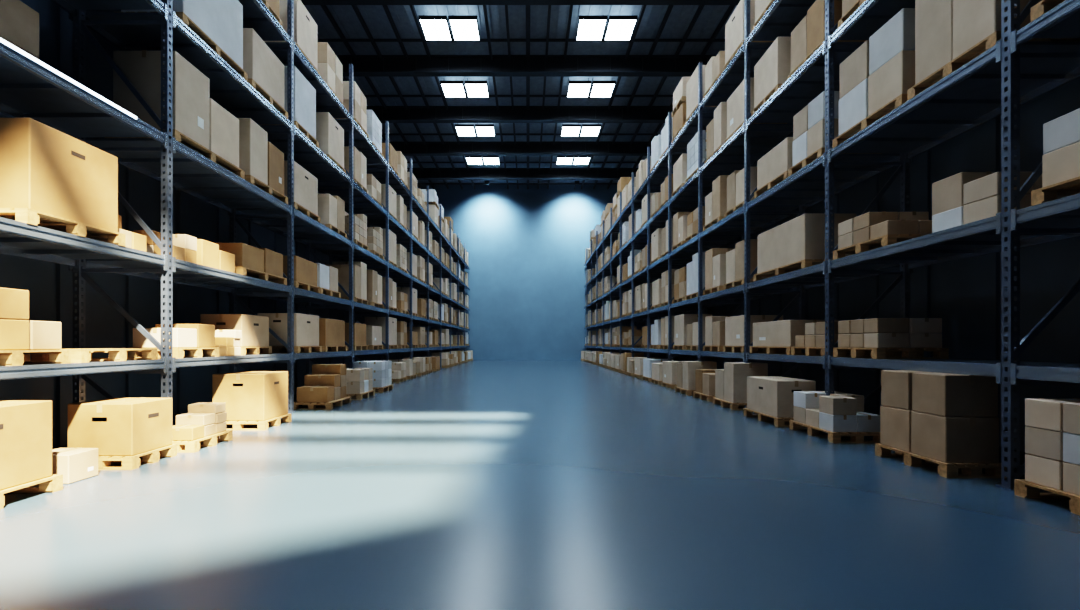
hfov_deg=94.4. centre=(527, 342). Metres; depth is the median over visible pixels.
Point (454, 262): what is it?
cartons
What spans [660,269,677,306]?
cartons
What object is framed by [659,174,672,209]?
cartons
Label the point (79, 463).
cardboard box
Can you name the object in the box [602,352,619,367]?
cartons
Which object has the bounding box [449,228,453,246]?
cartons
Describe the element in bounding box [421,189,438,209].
cartons
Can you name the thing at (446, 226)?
cartons
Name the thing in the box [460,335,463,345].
cartons
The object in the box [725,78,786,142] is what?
cartons
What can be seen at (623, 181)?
cartons
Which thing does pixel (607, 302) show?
cartons
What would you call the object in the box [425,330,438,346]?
cartons
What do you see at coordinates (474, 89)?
skylight
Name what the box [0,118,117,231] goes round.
cardboard box
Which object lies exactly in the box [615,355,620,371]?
cartons
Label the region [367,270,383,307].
cartons
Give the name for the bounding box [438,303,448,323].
cartons
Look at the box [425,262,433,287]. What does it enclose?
cartons
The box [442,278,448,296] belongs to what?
cartons
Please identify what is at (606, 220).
cartons
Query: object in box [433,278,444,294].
cartons
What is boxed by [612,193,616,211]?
cartons
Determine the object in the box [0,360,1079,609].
floor
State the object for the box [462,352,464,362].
cartons
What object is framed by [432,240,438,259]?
cartons
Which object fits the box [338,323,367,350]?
cartons
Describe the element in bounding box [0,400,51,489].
cardboard box
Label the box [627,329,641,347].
cartons
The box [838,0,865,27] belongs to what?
cartons
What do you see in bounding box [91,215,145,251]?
cartons
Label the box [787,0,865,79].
cartons
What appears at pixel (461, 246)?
cartons
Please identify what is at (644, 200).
cartons
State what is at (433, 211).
cartons
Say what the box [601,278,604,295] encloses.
cartons
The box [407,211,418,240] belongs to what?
cartons
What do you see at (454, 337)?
cartons
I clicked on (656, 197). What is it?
cartons
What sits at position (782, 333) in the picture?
cardboard box
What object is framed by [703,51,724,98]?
cartons
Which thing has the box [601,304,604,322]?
cartons
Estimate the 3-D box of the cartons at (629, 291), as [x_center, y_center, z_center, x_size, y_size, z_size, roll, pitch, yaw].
[5.326,-1.921,23.784,0.950,1.243,1.150,0,0,0]
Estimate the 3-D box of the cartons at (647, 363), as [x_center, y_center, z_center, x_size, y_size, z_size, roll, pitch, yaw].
[4.986,1.030,19.192,0.950,0.840,1.150,0,0,0]
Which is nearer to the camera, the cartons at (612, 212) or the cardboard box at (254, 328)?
the cardboard box at (254, 328)
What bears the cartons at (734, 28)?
on the rack at (1014, 72)
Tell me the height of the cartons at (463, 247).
1.262 m
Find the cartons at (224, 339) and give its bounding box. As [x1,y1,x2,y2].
[203,330,241,355]
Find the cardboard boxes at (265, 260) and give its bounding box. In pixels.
[215,242,282,276]
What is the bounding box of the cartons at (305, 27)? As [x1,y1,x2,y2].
[264,0,319,74]
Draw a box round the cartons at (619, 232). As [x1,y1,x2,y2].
[617,232,619,251]
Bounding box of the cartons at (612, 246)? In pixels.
[607,246,612,261]
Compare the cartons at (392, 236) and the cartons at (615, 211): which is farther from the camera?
the cartons at (615, 211)
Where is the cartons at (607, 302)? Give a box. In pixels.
[604,301,609,321]
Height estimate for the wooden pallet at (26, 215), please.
0.150 m
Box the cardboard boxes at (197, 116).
[113,50,238,167]
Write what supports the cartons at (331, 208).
on the rack at (29, 87)
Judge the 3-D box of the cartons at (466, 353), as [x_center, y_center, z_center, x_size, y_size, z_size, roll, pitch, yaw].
[-5.114,1.063,38.358,0.950,0.775,1.150,0,0,0]
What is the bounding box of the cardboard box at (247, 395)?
[212,371,287,420]
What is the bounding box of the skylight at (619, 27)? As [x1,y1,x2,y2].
[604,15,637,40]
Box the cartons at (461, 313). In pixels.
[460,312,463,327]
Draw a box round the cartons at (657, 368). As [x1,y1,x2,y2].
[650,363,662,384]
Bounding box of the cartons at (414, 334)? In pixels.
[407,331,417,347]
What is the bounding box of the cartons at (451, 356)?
[443,354,454,366]
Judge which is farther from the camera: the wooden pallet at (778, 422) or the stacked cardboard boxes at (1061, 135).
the wooden pallet at (778, 422)
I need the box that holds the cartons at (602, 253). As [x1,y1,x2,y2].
[600,251,604,268]
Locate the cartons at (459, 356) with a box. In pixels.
[457,351,461,363]
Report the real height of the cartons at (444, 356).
0.903 m
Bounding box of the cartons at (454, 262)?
[454,262,460,279]
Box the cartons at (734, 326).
[723,315,785,352]
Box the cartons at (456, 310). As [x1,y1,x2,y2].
[456,310,460,326]
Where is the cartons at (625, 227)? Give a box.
[621,222,628,247]
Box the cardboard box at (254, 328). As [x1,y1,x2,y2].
[200,314,268,346]
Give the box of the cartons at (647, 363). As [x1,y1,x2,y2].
[642,358,672,381]
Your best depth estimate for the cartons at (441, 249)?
28.98 m
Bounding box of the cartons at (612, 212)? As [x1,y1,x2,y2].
[607,212,612,231]
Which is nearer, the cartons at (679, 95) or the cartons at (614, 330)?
the cartons at (679, 95)
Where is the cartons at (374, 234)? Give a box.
[367,227,383,259]
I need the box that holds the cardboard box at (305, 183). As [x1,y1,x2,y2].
[284,161,317,215]
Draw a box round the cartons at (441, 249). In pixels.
[439,246,444,264]
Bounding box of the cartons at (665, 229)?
[660,218,672,257]
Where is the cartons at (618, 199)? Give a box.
[617,195,619,217]
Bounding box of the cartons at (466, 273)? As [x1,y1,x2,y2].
[464,272,468,287]
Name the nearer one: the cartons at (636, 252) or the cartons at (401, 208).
the cartons at (401, 208)
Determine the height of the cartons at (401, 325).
1.104 m
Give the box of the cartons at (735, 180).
[724,167,756,217]
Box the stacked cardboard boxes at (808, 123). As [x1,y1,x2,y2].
[792,91,845,167]
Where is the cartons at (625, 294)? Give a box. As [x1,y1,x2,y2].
[621,291,627,317]
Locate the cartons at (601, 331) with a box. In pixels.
[598,329,609,345]
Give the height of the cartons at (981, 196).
0.478 m
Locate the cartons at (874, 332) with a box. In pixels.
[838,318,941,347]
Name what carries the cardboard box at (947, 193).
on the cartons at (981, 196)
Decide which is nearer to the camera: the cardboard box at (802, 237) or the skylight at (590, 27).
the cardboard box at (802, 237)
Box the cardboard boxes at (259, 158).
[233,118,283,194]
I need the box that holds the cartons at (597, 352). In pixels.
[595,351,609,365]
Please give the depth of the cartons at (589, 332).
39.68 m
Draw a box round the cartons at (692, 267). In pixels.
[685,252,709,299]
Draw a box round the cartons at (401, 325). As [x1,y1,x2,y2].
[397,321,407,348]
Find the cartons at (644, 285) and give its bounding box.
[641,283,651,311]
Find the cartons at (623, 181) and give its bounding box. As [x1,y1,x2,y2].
[617,177,631,197]
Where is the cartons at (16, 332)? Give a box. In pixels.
[0,287,60,349]
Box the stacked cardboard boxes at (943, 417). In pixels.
[880,370,998,462]
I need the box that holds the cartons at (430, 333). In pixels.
[425,332,432,346]
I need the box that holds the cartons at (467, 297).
[465,295,468,308]
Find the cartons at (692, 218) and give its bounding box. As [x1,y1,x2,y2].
[685,206,709,242]
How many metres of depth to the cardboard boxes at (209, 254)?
7.98 m
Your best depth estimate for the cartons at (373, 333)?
16.43 m
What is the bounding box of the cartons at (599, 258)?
[598,255,600,270]
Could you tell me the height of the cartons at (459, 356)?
0.918 m
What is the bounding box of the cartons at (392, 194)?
[381,184,397,220]
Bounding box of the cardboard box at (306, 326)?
[258,313,318,345]
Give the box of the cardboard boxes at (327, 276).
[316,263,337,291]
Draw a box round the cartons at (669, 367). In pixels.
[661,361,681,388]
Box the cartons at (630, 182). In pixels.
[627,177,635,204]
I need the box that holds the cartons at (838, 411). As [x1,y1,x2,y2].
[794,391,879,431]
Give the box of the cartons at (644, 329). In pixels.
[641,326,650,347]
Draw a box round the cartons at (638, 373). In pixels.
[634,357,661,378]
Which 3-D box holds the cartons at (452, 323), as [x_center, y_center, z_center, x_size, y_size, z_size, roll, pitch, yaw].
[-5.461,-1.762,33.037,0.950,1.164,1.150,0,0,0]
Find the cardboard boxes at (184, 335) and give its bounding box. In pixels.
[133,324,214,347]
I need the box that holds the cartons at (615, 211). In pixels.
[613,207,616,223]
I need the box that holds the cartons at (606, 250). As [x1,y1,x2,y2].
[604,246,609,264]
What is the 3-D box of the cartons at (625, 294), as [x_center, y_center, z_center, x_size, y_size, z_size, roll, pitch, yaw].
[5.295,-1.931,25.214,0.950,1.262,1.150,0,0,0]
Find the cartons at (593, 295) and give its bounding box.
[592,286,594,301]
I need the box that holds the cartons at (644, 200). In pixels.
[641,193,653,227]
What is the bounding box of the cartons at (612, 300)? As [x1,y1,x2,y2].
[608,300,614,320]
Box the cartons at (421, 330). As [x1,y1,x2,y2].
[407,327,425,347]
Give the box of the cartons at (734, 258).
[724,239,768,289]
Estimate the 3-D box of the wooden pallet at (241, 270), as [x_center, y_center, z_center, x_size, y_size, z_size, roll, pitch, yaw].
[-5.395,-1.255,9.485,0.880,0.150,1.590,0,0,0]
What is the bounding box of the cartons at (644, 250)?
[641,243,650,270]
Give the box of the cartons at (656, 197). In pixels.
[650,192,660,218]
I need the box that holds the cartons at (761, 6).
[752,0,773,30]
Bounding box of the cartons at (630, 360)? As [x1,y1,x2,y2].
[626,357,634,375]
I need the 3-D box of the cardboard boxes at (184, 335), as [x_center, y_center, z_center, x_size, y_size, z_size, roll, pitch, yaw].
[-5.350,-0.112,7.598,0.665,0.362,0.864,0,0,0]
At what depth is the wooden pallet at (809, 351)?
8.59 m
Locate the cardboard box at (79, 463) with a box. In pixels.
[52,447,97,483]
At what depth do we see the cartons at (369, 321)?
18.12 m
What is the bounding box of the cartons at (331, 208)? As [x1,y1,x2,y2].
[318,194,346,237]
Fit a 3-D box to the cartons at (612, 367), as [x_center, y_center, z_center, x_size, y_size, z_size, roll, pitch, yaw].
[4.971,1.046,26.803,0.950,0.807,1.150,0,0,0]
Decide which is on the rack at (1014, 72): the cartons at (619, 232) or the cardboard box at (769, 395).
the cartons at (619, 232)
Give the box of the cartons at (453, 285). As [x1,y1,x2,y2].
[449,283,456,301]
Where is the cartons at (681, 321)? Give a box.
[673,314,711,349]
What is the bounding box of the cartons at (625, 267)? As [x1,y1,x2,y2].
[622,263,627,282]
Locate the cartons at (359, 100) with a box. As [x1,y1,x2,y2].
[334,81,368,137]
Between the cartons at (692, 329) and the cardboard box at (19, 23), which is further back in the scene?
the cartons at (692, 329)
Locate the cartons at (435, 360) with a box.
[432,357,439,371]
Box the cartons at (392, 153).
[382,143,398,176]
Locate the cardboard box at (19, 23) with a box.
[0,0,38,59]
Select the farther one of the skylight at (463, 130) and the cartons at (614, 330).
the skylight at (463, 130)
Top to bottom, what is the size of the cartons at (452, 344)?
0.722 m
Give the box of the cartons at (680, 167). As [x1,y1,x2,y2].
[672,154,686,195]
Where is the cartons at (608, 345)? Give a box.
[607,332,609,346]
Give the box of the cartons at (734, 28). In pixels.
[723,0,773,70]
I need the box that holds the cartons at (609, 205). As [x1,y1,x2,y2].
[604,203,612,219]
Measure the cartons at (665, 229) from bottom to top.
1.275 m
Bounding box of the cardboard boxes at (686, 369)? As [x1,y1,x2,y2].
[677,361,716,389]
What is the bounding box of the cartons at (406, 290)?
[396,287,417,316]
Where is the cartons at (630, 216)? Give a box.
[628,211,635,240]
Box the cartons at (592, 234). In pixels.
[590,230,594,240]
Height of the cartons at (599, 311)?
0.989 m
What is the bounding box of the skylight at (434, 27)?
[418,15,451,40]
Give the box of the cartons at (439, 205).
[438,204,443,222]
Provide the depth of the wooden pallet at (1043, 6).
4.67 m
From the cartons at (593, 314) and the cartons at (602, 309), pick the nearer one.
the cartons at (602, 309)
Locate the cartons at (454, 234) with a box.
[453,233,456,250]
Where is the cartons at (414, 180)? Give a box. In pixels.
[407,172,417,200]
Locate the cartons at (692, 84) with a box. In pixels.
[685,65,705,123]
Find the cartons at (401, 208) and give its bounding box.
[396,195,407,230]
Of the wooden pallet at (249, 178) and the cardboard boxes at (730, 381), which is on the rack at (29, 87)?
the wooden pallet at (249, 178)
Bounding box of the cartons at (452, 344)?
[449,335,453,345]
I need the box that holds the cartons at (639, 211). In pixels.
[635,209,641,233]
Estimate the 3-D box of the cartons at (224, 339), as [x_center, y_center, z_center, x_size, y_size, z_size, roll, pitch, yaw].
[-5.302,-0.005,8.501,0.515,0.448,0.666,0,0,0]
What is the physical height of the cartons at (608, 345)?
1.085 m
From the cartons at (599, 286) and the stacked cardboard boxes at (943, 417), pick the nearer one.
the stacked cardboard boxes at (943, 417)
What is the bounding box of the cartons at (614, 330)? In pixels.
[612,327,616,346]
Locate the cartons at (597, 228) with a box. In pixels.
[594,225,600,239]
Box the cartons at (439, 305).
[438,304,444,322]
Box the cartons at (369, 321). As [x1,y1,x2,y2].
[365,317,397,348]
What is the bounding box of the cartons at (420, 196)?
[417,188,425,210]
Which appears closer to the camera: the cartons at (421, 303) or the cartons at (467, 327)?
the cartons at (421, 303)
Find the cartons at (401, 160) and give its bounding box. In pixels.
[396,151,408,188]
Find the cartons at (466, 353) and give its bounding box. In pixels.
[464,352,467,361]
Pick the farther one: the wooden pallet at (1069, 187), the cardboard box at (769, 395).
the cardboard box at (769, 395)
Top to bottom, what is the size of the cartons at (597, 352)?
0.918 m
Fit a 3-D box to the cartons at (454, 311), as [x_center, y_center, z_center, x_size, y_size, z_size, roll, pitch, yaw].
[-5.500,-1.732,34.746,0.950,1.104,1.150,0,0,0]
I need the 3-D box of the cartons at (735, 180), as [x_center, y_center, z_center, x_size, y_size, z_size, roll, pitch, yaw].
[5.332,-3.569,11.794,0.950,1.039,1.150,0,0,0]
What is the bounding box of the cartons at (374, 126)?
[367,110,382,155]
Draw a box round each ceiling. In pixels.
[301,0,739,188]
[304,5,736,182]
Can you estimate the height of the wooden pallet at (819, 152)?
0.150 m
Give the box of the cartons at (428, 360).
[425,357,432,373]
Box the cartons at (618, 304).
[617,301,622,318]
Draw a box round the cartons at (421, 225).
[418,221,425,247]
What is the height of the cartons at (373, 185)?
0.903 m
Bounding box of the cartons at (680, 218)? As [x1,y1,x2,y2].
[672,212,690,250]
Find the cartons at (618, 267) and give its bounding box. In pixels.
[616,264,624,286]
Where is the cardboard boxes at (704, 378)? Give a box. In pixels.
[695,369,714,395]
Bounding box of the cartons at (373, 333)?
[356,326,382,349]
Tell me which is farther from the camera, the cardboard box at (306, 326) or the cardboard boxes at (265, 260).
the cardboard box at (306, 326)
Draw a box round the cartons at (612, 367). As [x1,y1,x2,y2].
[610,355,614,370]
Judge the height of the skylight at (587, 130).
0.160 m
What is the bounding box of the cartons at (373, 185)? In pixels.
[367,174,382,207]
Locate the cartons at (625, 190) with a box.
[621,185,627,212]
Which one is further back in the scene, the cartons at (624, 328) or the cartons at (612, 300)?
the cartons at (612, 300)
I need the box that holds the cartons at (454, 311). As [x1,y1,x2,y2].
[453,310,456,325]
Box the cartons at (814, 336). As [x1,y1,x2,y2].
[795,322,837,346]
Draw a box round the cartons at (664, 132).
[660,116,672,158]
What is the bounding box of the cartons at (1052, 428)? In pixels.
[1025,398,1079,495]
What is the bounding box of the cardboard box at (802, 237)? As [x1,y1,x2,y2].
[757,213,855,273]
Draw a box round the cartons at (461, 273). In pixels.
[460,270,463,282]
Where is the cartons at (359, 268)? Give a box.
[325,261,367,304]
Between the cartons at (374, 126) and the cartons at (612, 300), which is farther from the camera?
the cartons at (612, 300)
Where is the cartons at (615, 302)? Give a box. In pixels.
[612,300,622,319]
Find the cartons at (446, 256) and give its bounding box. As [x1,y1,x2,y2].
[444,252,448,268]
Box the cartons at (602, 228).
[600,223,604,241]
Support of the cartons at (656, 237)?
on the rack at (1014, 72)
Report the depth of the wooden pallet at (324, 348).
13.02 m
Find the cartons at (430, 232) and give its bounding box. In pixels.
[425,230,432,253]
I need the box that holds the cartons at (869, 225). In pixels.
[838,211,931,248]
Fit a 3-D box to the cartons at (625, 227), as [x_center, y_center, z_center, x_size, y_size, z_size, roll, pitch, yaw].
[5.291,-5.465,25.199,0.950,1.231,1.150,0,0,0]
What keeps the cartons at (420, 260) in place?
on the rack at (29, 87)
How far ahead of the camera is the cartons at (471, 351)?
41.50 m
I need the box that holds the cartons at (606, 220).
[604,216,607,236]
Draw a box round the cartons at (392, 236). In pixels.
[383,229,396,266]
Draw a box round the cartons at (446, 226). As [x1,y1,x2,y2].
[444,219,448,240]
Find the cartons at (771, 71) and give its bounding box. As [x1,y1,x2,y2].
[751,37,790,115]
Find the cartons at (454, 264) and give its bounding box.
[453,262,456,275]
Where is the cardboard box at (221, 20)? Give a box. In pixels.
[121,0,242,68]
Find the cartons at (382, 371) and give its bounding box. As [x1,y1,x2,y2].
[353,361,391,386]
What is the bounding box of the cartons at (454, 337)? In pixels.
[453,336,456,345]
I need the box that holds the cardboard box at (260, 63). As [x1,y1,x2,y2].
[243,28,283,107]
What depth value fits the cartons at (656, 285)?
18.98 m
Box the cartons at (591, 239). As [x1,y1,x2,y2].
[590,239,592,255]
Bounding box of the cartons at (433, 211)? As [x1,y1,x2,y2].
[425,205,438,227]
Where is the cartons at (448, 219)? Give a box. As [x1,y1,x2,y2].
[444,217,453,231]
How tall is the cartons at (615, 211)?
0.861 m
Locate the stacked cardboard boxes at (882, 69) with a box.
[839,8,924,136]
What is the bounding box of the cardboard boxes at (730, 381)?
[715,362,767,402]
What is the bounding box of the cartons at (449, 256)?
[449,256,453,273]
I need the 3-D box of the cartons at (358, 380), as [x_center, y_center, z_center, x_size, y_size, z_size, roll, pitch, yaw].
[-4.700,0.990,13.250,0.854,0.618,1.047,0,0,0]
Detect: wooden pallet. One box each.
[0,208,125,246]
[0,349,70,365]
[0,474,62,508]
[31,348,157,362]
[98,444,176,469]
[105,129,244,178]
[127,347,218,357]
[159,430,232,452]
[175,12,247,81]
[226,413,291,430]
[235,266,286,284]
[241,346,271,354]
[245,175,287,203]
[248,78,287,118]
[260,346,321,352]
[271,281,319,292]
[294,121,318,147]
[294,202,319,222]
[294,397,350,409]
[310,287,340,297]
[312,346,346,351]
[346,390,374,399]
[373,384,392,392]
[675,387,699,395]
[693,391,720,401]
[713,398,746,409]
[744,408,805,426]
[750,346,804,354]
[754,170,787,197]
[754,259,824,280]
[788,147,881,176]
[789,420,879,442]
[791,347,850,355]
[833,94,906,147]
[833,234,926,259]
[833,347,948,358]
[875,443,1006,477]
[907,31,1079,100]
[1014,479,1079,514]
[1031,0,1064,21]
[1031,176,1079,205]
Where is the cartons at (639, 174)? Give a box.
[636,160,644,191]
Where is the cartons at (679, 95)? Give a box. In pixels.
[672,77,689,116]
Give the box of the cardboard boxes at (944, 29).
[915,0,1041,86]
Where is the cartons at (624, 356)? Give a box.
[620,353,643,373]
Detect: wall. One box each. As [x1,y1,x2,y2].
[0,0,448,446]
[417,185,616,359]
[605,78,1079,451]
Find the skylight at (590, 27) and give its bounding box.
[576,15,606,40]
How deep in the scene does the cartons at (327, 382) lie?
11.32 m
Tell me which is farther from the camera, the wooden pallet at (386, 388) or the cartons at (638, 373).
the cartons at (638, 373)
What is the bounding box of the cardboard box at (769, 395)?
[747,376,815,417]
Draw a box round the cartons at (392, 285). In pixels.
[382,277,397,311]
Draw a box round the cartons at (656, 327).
[650,319,660,348]
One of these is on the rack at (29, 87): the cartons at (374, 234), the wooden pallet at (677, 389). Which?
the cartons at (374, 234)
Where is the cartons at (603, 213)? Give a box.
[600,211,604,226]
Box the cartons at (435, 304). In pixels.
[433,301,438,321]
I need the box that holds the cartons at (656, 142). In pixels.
[650,135,660,172]
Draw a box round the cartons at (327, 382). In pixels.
[296,364,345,401]
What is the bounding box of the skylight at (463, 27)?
[449,15,479,40]
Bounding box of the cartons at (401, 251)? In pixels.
[396,244,407,272]
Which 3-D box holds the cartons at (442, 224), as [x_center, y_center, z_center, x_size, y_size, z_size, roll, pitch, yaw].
[-5.491,-6.780,29.434,0.950,0.861,1.150,0,0,0]
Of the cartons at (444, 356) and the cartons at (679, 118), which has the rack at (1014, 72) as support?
the cartons at (679, 118)
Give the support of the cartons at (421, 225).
on the rack at (29, 87)
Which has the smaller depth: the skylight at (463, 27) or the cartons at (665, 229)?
the cartons at (665, 229)
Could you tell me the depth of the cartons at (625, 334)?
24.96 m
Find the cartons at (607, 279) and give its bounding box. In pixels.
[604,276,616,293]
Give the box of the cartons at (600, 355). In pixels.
[599,354,602,366]
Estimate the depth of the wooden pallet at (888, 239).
7.17 m
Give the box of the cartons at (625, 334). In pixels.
[622,332,635,346]
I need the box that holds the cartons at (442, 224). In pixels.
[438,218,443,233]
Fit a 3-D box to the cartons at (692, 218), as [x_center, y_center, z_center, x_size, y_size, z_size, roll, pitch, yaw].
[5.304,-3.480,14.795,0.950,0.861,1.150,0,0,0]
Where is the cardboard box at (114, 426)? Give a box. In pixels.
[68,397,171,455]
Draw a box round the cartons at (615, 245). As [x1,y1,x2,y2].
[612,240,617,256]
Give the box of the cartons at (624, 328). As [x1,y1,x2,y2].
[616,326,636,346]
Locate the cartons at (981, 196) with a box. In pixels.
[932,172,1066,232]
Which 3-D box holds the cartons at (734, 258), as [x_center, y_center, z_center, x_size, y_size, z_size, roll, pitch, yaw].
[5.311,-1.819,11.780,0.950,1.039,1.150,0,0,0]
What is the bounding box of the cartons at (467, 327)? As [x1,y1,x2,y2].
[466,314,468,328]
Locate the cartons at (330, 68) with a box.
[317,42,344,106]
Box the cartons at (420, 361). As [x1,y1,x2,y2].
[403,357,425,375]
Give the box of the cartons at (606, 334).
[605,333,607,346]
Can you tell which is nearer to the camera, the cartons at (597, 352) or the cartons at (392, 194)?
the cartons at (392, 194)
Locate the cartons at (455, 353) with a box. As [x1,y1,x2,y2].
[442,351,457,364]
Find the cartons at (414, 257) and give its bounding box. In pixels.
[406,252,417,278]
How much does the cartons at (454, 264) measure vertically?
0.995 m
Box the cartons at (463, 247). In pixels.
[463,247,466,263]
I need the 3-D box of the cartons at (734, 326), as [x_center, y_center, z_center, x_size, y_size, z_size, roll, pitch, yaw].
[5.307,-0.206,11.794,0.950,0.852,1.150,0,0,0]
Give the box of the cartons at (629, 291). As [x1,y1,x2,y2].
[628,288,634,315]
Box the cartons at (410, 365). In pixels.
[389,359,416,379]
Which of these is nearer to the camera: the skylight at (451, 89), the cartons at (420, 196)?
the cartons at (420, 196)
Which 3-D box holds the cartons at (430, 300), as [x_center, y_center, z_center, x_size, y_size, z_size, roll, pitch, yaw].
[-5.459,-1.723,25.831,0.950,1.085,1.150,0,0,0]
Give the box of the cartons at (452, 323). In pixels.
[448,308,453,324]
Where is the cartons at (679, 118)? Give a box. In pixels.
[671,102,685,142]
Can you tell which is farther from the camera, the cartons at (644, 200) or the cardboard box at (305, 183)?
the cartons at (644, 200)
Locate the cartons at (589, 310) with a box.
[588,310,589,326]
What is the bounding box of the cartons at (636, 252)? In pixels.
[627,250,641,279]
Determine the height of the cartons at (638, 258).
0.903 m
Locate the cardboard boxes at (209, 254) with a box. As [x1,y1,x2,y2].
[196,239,234,272]
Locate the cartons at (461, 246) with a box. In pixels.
[460,242,463,259]
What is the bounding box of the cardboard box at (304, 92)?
[284,66,315,138]
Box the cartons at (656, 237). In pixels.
[650,228,662,264]
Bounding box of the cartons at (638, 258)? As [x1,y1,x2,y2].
[634,252,641,274]
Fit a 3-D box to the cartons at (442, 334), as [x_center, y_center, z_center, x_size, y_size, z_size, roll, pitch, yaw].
[-5.470,-0.184,29.441,0.950,0.807,1.150,0,0,0]
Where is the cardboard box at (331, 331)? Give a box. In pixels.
[319,318,344,345]
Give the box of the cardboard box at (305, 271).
[269,255,316,285]
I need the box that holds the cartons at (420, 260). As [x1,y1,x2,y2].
[416,255,425,283]
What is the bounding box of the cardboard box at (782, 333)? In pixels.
[753,320,838,346]
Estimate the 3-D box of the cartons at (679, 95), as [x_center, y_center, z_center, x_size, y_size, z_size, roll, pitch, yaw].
[5.291,-7.964,16.205,0.950,0.788,1.150,0,0,0]
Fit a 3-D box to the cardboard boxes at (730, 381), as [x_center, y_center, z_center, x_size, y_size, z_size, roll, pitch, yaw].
[4.820,0.868,11.351,0.759,0.862,1.053,0,0,0]
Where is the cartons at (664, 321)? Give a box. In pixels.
[659,316,673,348]
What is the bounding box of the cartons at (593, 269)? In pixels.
[589,268,594,280]
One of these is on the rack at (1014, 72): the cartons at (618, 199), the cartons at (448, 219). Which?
the cartons at (618, 199)
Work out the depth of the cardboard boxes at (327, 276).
12.46 m
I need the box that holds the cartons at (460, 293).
[459,292,462,304]
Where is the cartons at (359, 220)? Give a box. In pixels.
[345,212,368,250]
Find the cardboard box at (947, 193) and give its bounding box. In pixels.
[932,171,994,215]
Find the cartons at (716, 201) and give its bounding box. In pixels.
[703,175,728,230]
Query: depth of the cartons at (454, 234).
34.76 m
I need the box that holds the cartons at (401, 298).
[396,292,408,313]
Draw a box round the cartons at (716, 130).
[704,102,726,163]
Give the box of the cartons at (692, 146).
[685,130,730,182]
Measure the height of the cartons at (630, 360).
0.800 m
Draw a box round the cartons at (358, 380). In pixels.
[346,368,372,393]
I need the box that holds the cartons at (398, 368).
[391,362,406,382]
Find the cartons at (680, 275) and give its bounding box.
[673,266,686,302]
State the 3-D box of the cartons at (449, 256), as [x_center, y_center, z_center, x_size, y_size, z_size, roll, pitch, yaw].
[-5.463,-5.143,33.051,0.950,1.085,1.150,0,0,0]
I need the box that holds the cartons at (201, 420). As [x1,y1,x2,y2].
[172,402,226,440]
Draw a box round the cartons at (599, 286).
[598,283,600,297]
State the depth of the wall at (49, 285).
8.16 m
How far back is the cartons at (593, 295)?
37.11 m
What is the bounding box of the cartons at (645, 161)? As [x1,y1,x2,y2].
[642,156,650,183]
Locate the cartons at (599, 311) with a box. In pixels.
[597,309,600,323]
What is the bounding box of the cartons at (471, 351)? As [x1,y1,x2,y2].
[462,350,472,360]
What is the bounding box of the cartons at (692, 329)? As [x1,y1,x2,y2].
[685,322,716,350]
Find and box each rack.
[0,0,469,425]
[584,0,1079,489]
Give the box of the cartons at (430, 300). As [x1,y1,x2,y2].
[422,298,433,319]
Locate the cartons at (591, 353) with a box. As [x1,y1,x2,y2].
[590,352,595,363]
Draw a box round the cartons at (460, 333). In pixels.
[456,332,468,345]
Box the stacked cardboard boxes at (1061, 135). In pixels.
[1042,108,1079,187]
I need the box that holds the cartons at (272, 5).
[262,0,281,25]
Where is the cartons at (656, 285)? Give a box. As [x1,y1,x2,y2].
[651,279,661,308]
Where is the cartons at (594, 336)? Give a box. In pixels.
[592,335,603,345]
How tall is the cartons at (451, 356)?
0.762 m
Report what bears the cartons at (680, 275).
on the rack at (1014, 72)
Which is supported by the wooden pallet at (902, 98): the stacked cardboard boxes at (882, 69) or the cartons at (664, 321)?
the stacked cardboard boxes at (882, 69)
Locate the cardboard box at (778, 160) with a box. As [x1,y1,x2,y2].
[757,137,792,190]
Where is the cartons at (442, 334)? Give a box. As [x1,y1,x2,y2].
[438,333,444,346]
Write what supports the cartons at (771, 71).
on the rack at (1014, 72)
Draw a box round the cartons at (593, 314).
[592,312,594,324]
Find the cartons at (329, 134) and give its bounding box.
[316,112,345,172]
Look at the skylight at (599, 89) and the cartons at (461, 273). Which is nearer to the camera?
the skylight at (599, 89)
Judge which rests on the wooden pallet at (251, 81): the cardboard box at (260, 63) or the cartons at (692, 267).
the cardboard box at (260, 63)
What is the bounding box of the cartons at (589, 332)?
[588,331,598,345]
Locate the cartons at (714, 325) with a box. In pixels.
[703,316,739,351]
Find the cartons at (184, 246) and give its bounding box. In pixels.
[134,230,196,263]
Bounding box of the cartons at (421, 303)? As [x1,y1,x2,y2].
[417,298,426,318]
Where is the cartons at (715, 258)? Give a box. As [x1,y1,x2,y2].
[703,248,734,294]
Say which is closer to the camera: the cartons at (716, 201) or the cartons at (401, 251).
the cartons at (716, 201)
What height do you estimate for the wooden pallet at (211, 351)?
0.150 m
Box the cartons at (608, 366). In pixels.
[606,353,619,368]
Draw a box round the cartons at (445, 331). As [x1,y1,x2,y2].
[432,329,449,346]
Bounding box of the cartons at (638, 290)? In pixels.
[634,284,641,313]
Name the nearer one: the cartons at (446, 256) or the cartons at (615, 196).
the cartons at (615, 196)
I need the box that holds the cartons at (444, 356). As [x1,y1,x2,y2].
[432,352,449,367]
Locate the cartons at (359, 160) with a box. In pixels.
[344,146,367,193]
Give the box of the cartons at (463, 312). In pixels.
[463,312,465,327]

